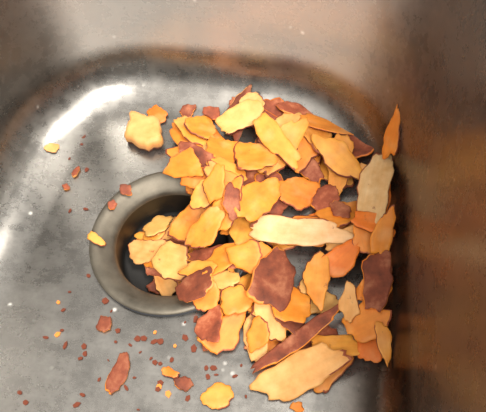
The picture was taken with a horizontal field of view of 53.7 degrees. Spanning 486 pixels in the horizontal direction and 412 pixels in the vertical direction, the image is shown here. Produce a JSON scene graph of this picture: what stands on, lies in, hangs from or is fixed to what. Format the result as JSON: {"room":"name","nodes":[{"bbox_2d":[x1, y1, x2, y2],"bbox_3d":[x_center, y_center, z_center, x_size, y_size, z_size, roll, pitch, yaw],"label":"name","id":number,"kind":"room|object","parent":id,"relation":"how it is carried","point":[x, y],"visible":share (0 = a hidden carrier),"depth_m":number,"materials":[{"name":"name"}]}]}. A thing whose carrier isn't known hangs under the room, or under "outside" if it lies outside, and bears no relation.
{"room":"kitchen sink","nodes":[
{"label":"kitchen sink","id":0,"kind":"room"},
{"bbox_2d":[0,0,485,411],"bbox_3d":[-0.055,0.038,0.235,0.350,0.256,0.484,7,59,6],"label":"sink","id":1,"kind":"object","parent":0,"point":[70,70],"visible":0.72,"depth_m":0.32,"materials":[{"name":"metal"}]},
{"bbox_2d":[44,143,58,152],"bbox_3d":[-0.151,-0.046,0.380,0.010,0.005,0.009,6,59,6],"label":"peel","id":2,"kind":"object","parent":1,"relation":"in","point":[51,147],"visible":1,"depth_m":0.38,"materials":[{"name":"yellow food"}]},
{"bbox_2d":[62,183,69,189],"bbox_3d":[-0.135,-0.015,0.365,0.006,0.002,0.006,-10,60,-5],"label":"peel","id":3,"kind":"object","parent":1,"relation":"in","point":[66,186],"visible":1,"depth_m":0.36,"materials":[{"name":"brown food"}]},
{"bbox_2d":[71,166,79,177],"bbox_3d":[-0.130,-0.026,0.372,0.004,0.003,0.011,15,61,11],"label":"peel","id":4,"kind":"object","parent":1,"relation":"in","point":[76,170],"visible":1,"depth_m":0.37,"materials":[{"name":"brown food"}]},
{"bbox_2d":[87,231,105,246],"bbox_3d":[-0.103,0.024,0.338,0.015,0.006,0.007,26,63,16],"label":"peel","id":5,"kind":"object","parent":1,"relation":"on","point":[93,237],"visible":1,"depth_m":0.34,"materials":[{"name":"yellow food"}]},
{"bbox_2d":[96,315,111,332],"bbox_3d":[-0.090,0.076,0.310,0.010,0.003,0.011,6,59,5],"label":"peel","id":6,"kind":"object","parent":1,"relation":"in","point":[104,324],"visible":1,"depth_m":0.31,"materials":[{"name":"brown food"}]},
{"bbox_2d":[108,199,116,209],"bbox_3d":[-0.096,-0.001,0.353,0.007,0.004,0.007,-36,64,-18],"label":"peel","id":7,"kind":"object","parent":1,"relation":"on","point":[112,204],"visible":1,"depth_m":0.35,"materials":[{"name":"brown food"}]},
{"bbox_2d":[105,352,129,394],"bbox_3d":[-0.076,0.102,0.293,0.011,0.003,0.026,18,61,12],"label":"peel","id":8,"kind":"object","parent":1,"relation":"in","point":[118,374],"visible":1,"depth_m":0.29,"materials":[{"name":"brown food"}]},
{"bbox_2d":[119,184,131,195],"bbox_3d":[-0.088,-0.012,0.359,0.009,0.004,0.009,-4,59,-1],"label":"peel","id":9,"kind":"object","parent":1,"relation":"in","point":[125,189],"visible":1,"depth_m":0.36,"materials":[{"name":"brown food"}]},
{"bbox_2d":[17,135,246,410],"bbox_3d":[-0.069,0.031,0.337,0.138,0.004,0.211,-2,59,0],"label":"crumbs","id":10,"kind":"object","parent":1,"relation":"in","point":[105,300],"visible":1,"depth_m":0.30,"materials":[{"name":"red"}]},
{"bbox_2d":[124,111,163,151],"bbox_3d":[-0.078,-0.059,0.384,0.032,0.014,0.034,3,59,4],"label":"peel","id":11,"kind":"object","parent":1,"relation":"in","point":[143,131],"visible":1,"depth_m":0.38,"materials":[{"name":"yellow food"}]},
{"bbox_2d":[147,105,167,123],"bbox_3d":[-0.071,-0.075,0.398,0.019,0.004,0.015,33,65,19],"label":"peel","id":12,"kind":"object","parent":1,"relation":"in","point":[158,112],"visible":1,"depth_m":0.40,"materials":[{"name":"orange food"}]},
{"bbox_2d":[161,366,179,378],"bbox_3d":[-0.044,0.101,0.292,0.012,0.003,0.006,15,61,11],"label":"peel","id":13,"kind":"object","parent":1,"relation":"in","point":[167,371],"visible":1,"depth_m":0.29,"materials":[{"name":"orange food"}]},
{"bbox_2d":[173,376,193,391],"bbox_3d":[-0.036,0.106,0.289,0.010,0.002,0.011,-38,65,-19],"label":"peel","id":14,"kind":"object","parent":1,"relation":"in","point":[184,383],"visible":1,"depth_m":0.29,"materials":[{"name":"brown food"}]},
{"bbox_2d":[200,382,233,409],"bbox_3d":[-0.015,0.112,0.284,0.020,0.003,0.015,-9,58,-3],"label":"peel","id":15,"kind":"object","parent":1,"relation":"in","point":[218,396],"visible":1,"depth_m":0.28,"materials":[{"name":"yellow food"}]},
{"bbox_2d":[127,84,399,401],"bbox_3d":[0.006,0.005,0.334,0.189,0.098,0.234,7,59,6],"label":"pile","id":16,"kind":"object","parent":1,"relation":"on","point":[232,186],"visible":1,"depth_m":0.32,"materials":[{"name":"orange food"}]},
{"bbox_2d":[289,401,303,411],"bbox_3d":[0.032,0.117,0.280,0.009,0.002,0.006,-1,58,1],"label":"peel","id":17,"kind":"object","parent":1,"relation":"in","point":[296,406],"visible":1,"depth_m":0.28,"materials":[{"name":"orange food"}]}
]}

